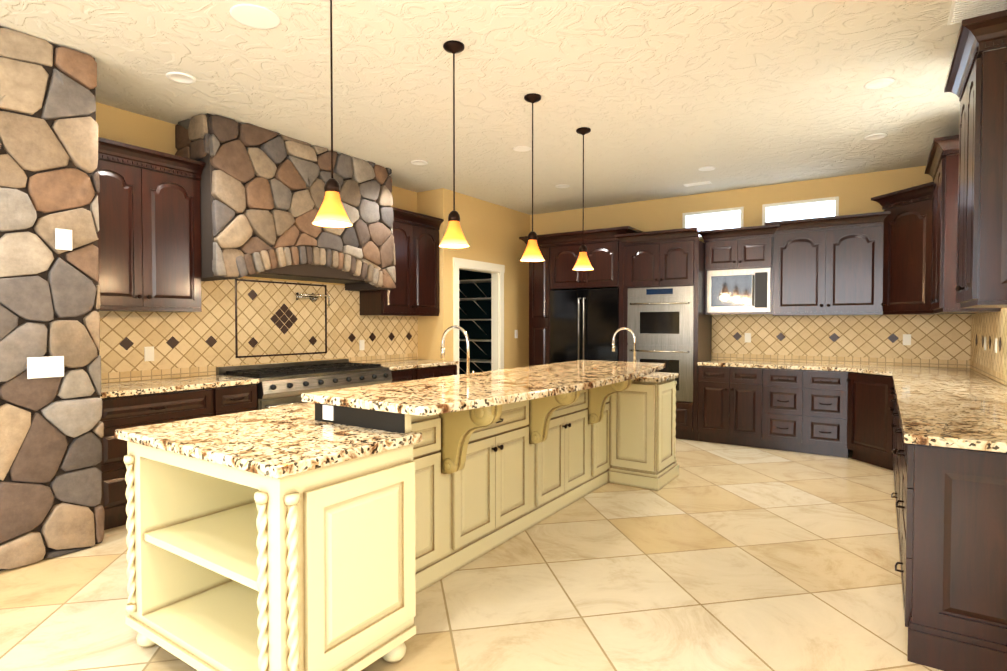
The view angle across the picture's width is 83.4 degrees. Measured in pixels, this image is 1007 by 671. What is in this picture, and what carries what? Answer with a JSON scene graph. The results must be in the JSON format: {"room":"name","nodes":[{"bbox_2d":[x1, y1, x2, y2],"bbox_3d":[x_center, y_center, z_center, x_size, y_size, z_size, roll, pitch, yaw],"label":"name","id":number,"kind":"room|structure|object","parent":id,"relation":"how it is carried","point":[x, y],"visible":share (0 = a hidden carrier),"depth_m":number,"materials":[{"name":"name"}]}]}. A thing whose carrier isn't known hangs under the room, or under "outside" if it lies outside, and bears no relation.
{"room":"kitchen","nodes":[
{"label":"kitchen","id":0,"kind":"room"},
{"bbox_2d":[96,102,416,382],"bbox_3d":[-3.636,-0.201,3.349,0.120,3.000,9.020,1,1,34],"label":"wall","id":1,"kind":"structure","parent":0,"point":[125,126],"depth_m":4.45,"materials":[{"name":"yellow paint"}]},
{"bbox_2d":[97,137,204,311],"bbox_3d":[-2.767,-0.772,4.190,0.366,1.145,0.868,1,1,34],"label":"upper cabinet","id":2,"kind":"object","parent":1,"relation":"attached to","point":[149,245],"depth_m":4.12,"materials":[{"name":"brown wood"}]},
{"bbox_2d":[99,278,417,382],"bbox_3d":[-2.114,-0.100,5.500,0.013,0.853,3.749,1,1,34],"label":"backsplash","id":3,"kind":"structure","parent":1,"relation":"attached to","point":[239,322],"depth_m":5.18,"materials":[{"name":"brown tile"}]},
{"bbox_2d":[144,346,153,360],"bbox_3d":[-2.802,0.145,4.470,0.009,0.115,0.070,1,1,34],"label":"outlet","id":4,"kind":"object","parent":3,"relation":"attached to","point":[148,353],"depth_m":4.47,"materials":[{"name":"white plastic"}]},
{"bbox_2d":[296,293,329,305],"bbox_3d":[-1.915,-0.358,5.603,0.211,0.120,0.312,1,1,34],"label":"pot filler","id":5,"kind":"object","parent":3,"relation":"attached to","point":[314,298],"visible":1,"depth_m":5.60,"materials":[{"name":"silver metal"}]},
{"bbox_2d":[359,340,364,349],"bbox_3d":[-1.576,0.107,6.297,0.009,0.115,0.070,1,1,34],"label":"outlet","id":6,"kind":"object","parent":3,"relation":"attached to","point":[361,342],"depth_m":6.29,"materials":[{"name":"white plastic"}]},
{"bbox_2d":[175,113,395,290],"bbox_3d":[-1.907,-1.109,5.276,0.579,1.275,1.969,1,1,34],"label":"range hood","id":7,"kind":"object","parent":1,"relation":"attached to","point":[262,193],"visible":0.96,"depth_m":4.85,"materials":[{"name":"brown stone"}]},
{"bbox_2d":[360,207,440,315],"bbox_3d":[-1.184,-0.821,6.550,0.366,1.145,0.944,1,1,34],"label":"upper cabinet","id":8,"kind":"object","parent":1,"relation":"attached to","point":[416,235],"depth_m":6.44,"materials":[{"name":"brown wood"}]},
{"bbox_2d":[417,188,449,360],"bbox_3d":[-1.399,-0.285,7.350,1.700,3.000,0.120,1,1,34],"label":"wall","id":9,"kind":"structure","parent":0,"point":[433,203],"depth_m":6.89,"materials":[{"name":"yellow paint"}]},
{"bbox_2d":[0,438,942,670],"bbox_3d":[-0.064,1.371,2.281,9.600,0.100,11.170,1,1,34],"label":"floor","id":10,"kind":"structure","parent":0,"point":[712,556],"depth_m":2.91,"materials":[{"name":"tile"}]},
{"bbox_2d":[0,26,104,570],"bbox_3d":[-3.166,-0.196,3.183,0.846,3.004,1.268,1,1,34],"label":"stone column","id":11,"kind":"structure","parent":10,"relation":"on","point":[51,435],"depth_m":3.27,"materials":[{"name":"brown stone"}]},
{"bbox_2d":[27,356,63,378],"bbox_3d":[-2.618,0.181,3.234,0.012,0.120,0.170,1,1,34],"label":"light switch","id":12,"kind":"object","parent":11,"relation":"attached to","point":[45,367],"depth_m":3.23,"materials":[{"name":"white plastic"}]},
{"bbox_2d":[55,228,71,250],"bbox_3d":[-2.567,-0.560,3.299,0.008,0.120,0.080,1,1,34],"label":"light switch","id":13,"kind":"object","parent":11,"relation":"attached to","point":[63,237],"depth_m":3.29,"materials":[{"name":"white plastic"}]},
{"bbox_2d":[100,387,223,529],"bbox_3d":[-2.654,0.840,4.148,0.636,0.884,0.868,1,1,34],"label":"base cabinet","id":14,"kind":"object","parent":10,"relation":"on","point":[127,404],"depth_m":3.79,"materials":[{"name":"brown wood"}]},
{"bbox_2d":[100,375,258,398],"bbox_3d":[-2.565,0.374,4.260,0.651,0.038,1.169,1,1,34],"label":"countertop","id":15,"kind":"structure","parent":14,"relation":"on","point":[194,383],"depth_m":4.16,"materials":[{"name":"beige stone"}]},
{"bbox_2d":[224,383,256,414],"bbox_3d":[-2.347,0.830,4.605,0.636,0.884,0.369,1,1,34],"label":"base cabinet","id":16,"kind":"object","parent":10,"relation":"on","point":[236,399],"depth_m":4.44,"materials":[{"name":"brown wood"}]},
{"bbox_2d":[216,359,391,409],"bbox_3d":[-1.808,0.762,5.334,0.710,0.990,1.440,1,1,34],"label":"range","id":17,"kind":"object","parent":10,"relation":"on","point":[283,384],"visible":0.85,"depth_m":5.03,"materials":[{"name":"metal"}]},
{"bbox_2d":[115,360,679,670],"bbox_3d":[-0.019,0.784,3.724,1.146,1.014,4.025,1,1,34],"label":"kitchen island","id":18,"kind":"object","parent":10,"relation":"on","point":[334,530],"depth_m":2.33,"materials":[{"name":"beige paint"}]},
{"bbox_2d":[301,361,666,420],"bbox_3d":[0.244,0.262,3.508,0.880,0.038,2.870,1,1,34],"label":"island countertop","id":19,"kind":"structure","parent":18,"relation":"on","point":[455,397],"depth_m":2.86,"materials":[{"name":"beige stone"}]},
{"bbox_2d":[391,367,423,382],"bbox_3d":[-1.303,0.798,6.162,0.636,0.884,0.489,1,1,34],"label":"base cabinet","id":20,"kind":"object","parent":10,"relation":"on","point":[417,373],"depth_m":6.03,"materials":[{"name":"brown wood"}]},
{"bbox_2d":[368,359,457,370],"bbox_3d":[-1.119,0.329,6.417,0.651,0.038,1.133,1,1,34],"label":"countertop","id":21,"kind":"structure","parent":20,"relation":"on","point":[403,365],"depth_m":6.30,"materials":[{"name":"beige stone"}]},
{"bbox_2d":[424,363,457,378],"bbox_3d":[-1.026,0.789,6.575,0.636,0.884,0.782,1,1,34],"label":"base cabinet","id":22,"kind":"object","parent":10,"relation":"on","point":[429,372],"depth_m":6.44,"materials":[{"name":"brown wood"}]},
{"bbox_2d":[519,226,638,365],"bbox_3d":[1.066,-0.069,7.629,1.570,2.556,0.721,1,1,34],"label":"tall cabinet","id":23,"kind":"object","parent":10,"relation":"on","point":[608,249],"depth_m":7.38,"materials":[{"name":"brown wood"}]},
{"bbox_2d":[550,288,618,363],"bbox_3d":[1.182,0.302,7.558,0.962,1.812,0.681,1,1,34],"label":"refrigerator","id":24,"kind":"object","parent":10,"relation":"on","point":[584,324],"visible":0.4,"depth_m":7.29,"materials":[{"name":"black metal"}]},
{"bbox_2d":[675,422,694,439],"bbox_3d":[2.037,0.996,7.047,0.807,0.450,0.642,1,1,34],"label":"base cabinet","id":25,"kind":"object","parent":10,"relation":"on","point":[684,430],"depth_m":6.64,"materials":[{"name":"brown wood"}]},
{"bbox_2d":[695,426,762,447],"bbox_3d":[2.707,0.788,6.594,0.700,0.885,0.642,1,1,34],"label":"base cabinet","id":26,"kind":"object","parent":10,"relation":"on","point":[715,434],"depth_m":6.37,"materials":[{"name":"brown wood"}]},
{"bbox_2d":[763,430,802,451],"bbox_3d":[3.130,0.794,6.310,0.460,0.885,0.642,1,1,34],"label":"base cabinet","id":27,"kind":"object","parent":10,"relation":"on","point":[772,439],"depth_m":6.07,"materials":[{"name":"brown wood"}]},
{"bbox_2d":[799,434,842,456],"bbox_3d":[3.492,0.800,6.042,0.438,0.885,0.684,1,1,34],"label":"base cabinet","id":28,"kind":"object","parent":10,"relation":"on","point":[812,444],"depth_m":5.86,"materials":[{"name":"brown wood"}]},
{"bbox_2d":[843,438,886,466],"bbox_3d":[3.928,0.811,5.496,0.988,0.885,1.053,1,1,34],"label":"base cabinet","id":29,"kind":"object","parent":10,"relation":"on","point":[875,453],"depth_m":5.50,"materials":[{"name":"brown wood"}]},
{"bbox_2d":[883,442,890,469],"bbox_3d":[3.591,0.829,4.672,0.683,0.885,0.910,1,1,34],"label":"base cabinet","id":30,"kind":"object","parent":10,"relation":"on","point":[887,465],"depth_m":5.24,"materials":[{"name":"brown wood"}]},
{"bbox_2d":[891,442,894,481],"bbox_3d":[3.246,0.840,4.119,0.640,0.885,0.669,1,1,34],"label":"base cabinet","id":31,"kind":"object","parent":10,"relation":"on","point":[892,443],"depth_m":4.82,"materials":[{"name":"brown wood"}]},
{"bbox_2d":[895,442,898,571],"bbox_3d":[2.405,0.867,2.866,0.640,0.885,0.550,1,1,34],"label":"base cabinet","id":32,"kind":"object","parent":10,"relation":"on","point":[896,443],"depth_m":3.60,"materials":[{"name":"brown wood"}]},
{"bbox_2d":[899,442,1006,670],"bbox_3d":[2.101,0.876,2.407,0.646,0.885,0.690,1,1,34],"label":"base cabinet","id":33,"kind":"object","parent":10,"relation":"on","point":[953,503],"depth_m":2.21,"materials":[{"name":"brown wood"}]},
{"bbox_2d":[675,358,1006,453],"bbox_3d":[2.381,0.369,4.478,2.504,0.038,4.516,1,1,34],"label":"countertop","id":34,"kind":"structure","parent":33,"relation":"on","point":[951,408],"depth_m":5.63,"materials":[{"name":"beige stone"}]},
{"bbox_2d":[459,270,490,374],"bbox_3d":[-0.769,-0.302,8.150,1.295,3.000,1.906,1,1,34],"label":"wall","id":35,"kind":"structure","parent":0,"point":[472,310],"depth_m":9.07,"materials":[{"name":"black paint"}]},
{"bbox_2d":[459,278,490,372],"bbox_3d":[-0.343,0.053,8.771,1.240,1.819,0.385,1,1,34],"label":"pantry shelves","id":36,"kind":"object","parent":35,"relation":"attached to","point":[474,281],"visible":0.33,"depth_m":8.73,"materials":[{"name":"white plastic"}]},
{"bbox_2d":[449,190,529,368],"bbox_3d":[-0.177,-0.293,7.753,0.120,3.000,1.910,1,1,34],"label":"wall","id":37,"kind":"structure","parent":0,"point":[492,232],"depth_m":7.95,"materials":[{"name":"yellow paint"}]},
{"bbox_2d":[453,257,504,374],"bbox_3d":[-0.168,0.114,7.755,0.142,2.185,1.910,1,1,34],"label":"door frame","id":38,"kind":"structure","parent":37,"relation":"attached to","point":[496,271],"depth_m":7.81,"materials":[{"name":"beige wood"}]},
{"bbox_2d":[0,0,1005,214],"bbox_3d":[-0.064,-1.728,2.216,9.600,0.100,11.170,1,1,34],"label":"ceiling","id":39,"kind":"structure","parent":0,"point":[660,99],"depth_m":3.82,"materials":[{"name":"beige paint"}]},
{"bbox_2d":[166,72,195,83],"bbox_3d":[-2.135,-1.704,3.744,0.176,0.009,0.176,1,1,34],"label":"recessed light","id":40,"kind":"object","parent":39,"relation":"in","point":[180,77],"visible":1,"depth_m":3.73,"materials":[{"name":"white plastic"}]},
{"bbox_2d":[229,4,280,29],"bbox_3d":[-1.318,-1.692,3.004,0.249,0.003,0.249,1,1,25],"label":"recessed light","id":41,"kind":"object","parent":39,"relation":"attached to","point":[254,16],"depth_m":2.99,"materials":[{"name":"white plastic"}]},
{"bbox_2d":[312,0,352,227],"bbox_3d":[-0.787,-1.098,2.588,0.180,1.173,0.180,1,1,34],"label":"pendant light","id":42,"kind":"object","parent":39,"relation":"hanging from","point":[331,213],"visible":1,"depth_m":2.57,"materials":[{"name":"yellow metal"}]},
{"bbox_2d":[411,160,427,164],"bbox_3d":[-0.851,-1.746,5.712,0.176,0.009,0.176,1,1,34],"label":"recessed light","id":43,"kind":"object","parent":39,"relation":"in","point":[418,162],"visible":0.96,"depth_m":5.71,"materials":[{"name":"white plastic"}]},
{"bbox_2d":[439,40,468,247],"bbox_3d":[-0.291,-1.113,3.327,0.180,1.173,0.180,1,1,34],"label":"pendant light","id":44,"kind":"object","parent":39,"relation":"hanging from","point":[454,237],"visible":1,"depth_m":3.31,"materials":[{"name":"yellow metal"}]},
{"bbox_2d":[513,146,530,151],"bbox_3d":[0.174,-1.739,5.265,0.169,0.003,0.169,1,1,28],"label":"recessed light","id":45,"kind":"object","parent":39,"relation":"attached to","point":[519,148],"depth_m":5.25,"materials":[{"name":"white plastic"}]},
{"bbox_2d":[520,93,544,261],"bbox_3d":[0.210,-1.129,4.074,0.180,1.173,0.180,1,1,34],"label":"pendant light","id":46,"kind":"object","parent":39,"relation":"hanging from","point":[532,252],"visible":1,"depth_m":4.05,"materials":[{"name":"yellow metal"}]},
{"bbox_2d":[555,184,569,187],"bbox_3d":[0.699,-1.766,6.695,0.176,0.009,0.176,1,1,34],"label":"recessed light","id":47,"kind":"object","parent":39,"relation":"in","point":[562,186],"visible":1,"depth_m":6.69,"materials":[{"name":"white plastic"}]},
{"bbox_2d":[572,127,593,270],"bbox_3d":[0.672,-1.143,4.763,0.180,1.173,0.180,1,1,34],"label":"pendant light","id":48,"kind":"object","parent":39,"relation":"hanging from","point":[583,263],"visible":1,"depth_m":4.74,"materials":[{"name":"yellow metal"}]},
{"bbox_2d":[683,181,711,186],"bbox_3d":[2.258,-1.763,6.577,0.300,0.011,0.100,1,1,34],"label":"ceiling vent","id":49,"kind":"object","parent":39,"relation":"in","point":[706,182],"depth_m":6.57,"materials":[{"name":"white plastic"}]},
{"bbox_2d":[698,166,715,170],"bbox_3d":[2.139,-1.750,5.934,0.176,0.009,0.176,1,1,34],"label":"recessed light","id":50,"kind":"object","parent":39,"relation":"in","point":[707,168],"visible":1,"depth_m":5.93,"materials":[{"name":"white plastic"}]},
{"bbox_2d":[864,133,887,139],"bbox_3d":[3.241,-1.729,4.919,0.176,0.009,0.176,1,1,34],"label":"recessed light","id":51,"kind":"object","parent":39,"relation":"in","point":[876,136],"visible":1,"depth_m":4.91,"materials":[{"name":"white plastic"}]},
{"bbox_2d":[864,78,894,88],"bbox_3d":[2.547,-1.706,3.831,0.176,0.009,0.176,1,1,34],"label":"recessed light","id":52,"kind":"object","parent":39,"relation":"in","point":[878,83],"visible":1,"depth_m":3.83,"materials":[{"name":"white plastic"}]},
{"bbox_2d":[947,0,1006,24],"bbox_3d":[2.442,-1.684,2.830,0.320,0.011,0.380,1,1,34],"label":"ceiling vent","id":53,"kind":"object","parent":39,"relation":"in","point":[960,11],"depth_m":2.91,"materials":[{"name":"white plastic"}]},
{"bbox_2d":[627,286,693,401],"bbox_3d":[2.011,0.093,6.991,0.801,1.350,0.641,1,1,34],"label":"double wall oven","id":54,"kind":"object","parent":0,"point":[660,322],"visible":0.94,"depth_m":6.72,"materials":[{"name":"metal"}]},
{"bbox_2d":[530,166,959,367],"bbox_3d":[1.920,-0.290,7.569,6.970,3.000,0.120,1,1,34],"label":"wall","id":55,"kind":"structure","parent":0,"point":[855,193],"depth_m":6.82,"materials":[{"name":"yellow paint"}]},
{"bbox_2d":[631,227,704,289],"bbox_3d":[2.037,-0.917,7.007,0.807,0.657,0.642,1,1,34],"label":"upper cabinet","id":56,"kind":"object","parent":55,"relation":"attached to","point":[662,258],"depth_m":6.69,"materials":[{"name":"brown wood"}]},
{"bbox_2d":[682,207,743,238],"bbox_3d":[2.608,-1.384,7.045,0.730,0.350,0.065,1,1,34],"label":"transom","id":57,"kind":"object","parent":55,"relation":"in","point":[726,218],"visible":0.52,"depth_m":7.04,"materials":[{"name":"beige glass"}]},
{"bbox_2d":[703,226,770,273],"bbox_3d":[2.801,-1.003,6.664,0.737,0.465,0.366,1,1,34],"label":"upper cabinet","id":58,"kind":"object","parent":55,"relation":"attached to","point":[742,247],"depth_m":6.51,"materials":[{"name":"brown wood"}]},
{"bbox_2d":[707,268,770,312],"bbox_3d":[2.786,-0.520,6.652,0.691,0.494,0.363,1,1,34],"label":"microwave","id":59,"kind":"object","parent":58,"relation":"in","point":[741,290],"visible":0.94,"depth_m":6.52,"materials":[{"name":"metal"}]},
{"bbox_2d":[762,196,838,224],"bbox_3d":[3.410,-1.373,6.508,0.780,0.350,0.065,1,1,34],"label":"transom","id":60,"kind":"object","parent":55,"relation":"in","point":[806,209],"visible":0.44,"depth_m":6.51,"materials":[{"name":"beige glass"}]},
{"bbox_2d":[767,213,874,313],"bbox_3d":[3.527,-0.748,6.183,1.050,1.015,0.366,1,1,34],"label":"upper cabinet","id":61,"kind":"object","parent":55,"relation":"attached to","point":[817,265],"depth_m":6.04,"materials":[{"name":"brown wood"}]},
{"bbox_2d":[712,314,967,367],"bbox_3d":[3.630,0.033,6.349,2.490,0.553,0.011,1,1,34],"label":"backsplash","id":62,"kind":"structure","parent":55,"relation":"attached to","point":[947,340],"depth_m":6.25,"materials":[{"name":"brown tile"}]},
{"bbox_2d":[745,333,750,342],"bbox_3d":[2.941,0.027,6.803,0.070,0.115,0.009,1,1,34],"label":"outlet","id":63,"kind":"object","parent":62,"relation":"attached to","point":[747,335],"depth_m":6.80,"materials":[{"name":"white plastic"}]},
{"bbox_2d":[903,334,910,344],"bbox_3d":[4.237,0.045,5.935,0.070,0.115,0.009,1,1,34],"label":"outlet","id":64,"kind":"object","parent":62,"relation":"attached to","point":[906,339],"depth_m":5.93,"materials":[{"name":"white plastic"}]},
{"bbox_2d":[871,183,926,313],"bbox_3d":[4.128,-0.818,5.547,0.789,1.181,0.725,1,1,34],"label":"upper cabinet","id":65,"kind":"object","parent":55,"relation":"attached to","point":[898,229],"depth_m":5.55,"materials":[{"name":"brown wood"}]},
{"bbox_2d":[923,135,1002,313],"bbox_3d":[3.836,-0.871,4.744,0.407,1.320,1.024,1,1,34],"label":"upper cabinet","id":66,"kind":"object","parent":55,"relation":"attached to","point":[938,245],"depth_m":4.44,"materials":[{"name":"brown wood"}]},
{"bbox_2d":[951,14,1006,309],"bbox_3d":[2.696,-0.854,3.008,0.366,1.360,0.771,1,1,34],"label":"upper cabinet","id":67,"kind":"object","parent":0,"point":[981,84],"depth_m":2.78,"materials":[{"name":"brown wood"}]},
{"bbox_2d":[968,308,1006,385],"bbox_3d":[3.424,0.086,3.786,0.010,0.553,4.499,1,1,34],"label":"backsplash","id":68,"kind":"structure","parent":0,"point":[991,325],"depth_m":4.67,"materials":[{"name":"brown tile"}]},
{"bbox_2d":[994,338,996,352],"bbox_3d":[3.808,0.077,4.372,0.009,0.115,0.070,1,1,34],"label":"outlet","id":69,"kind":"object","parent":68,"relation":"attached to","point":[995,348],"depth_m":4.36,"materials":[{"name":"white plastic"}]}
]}

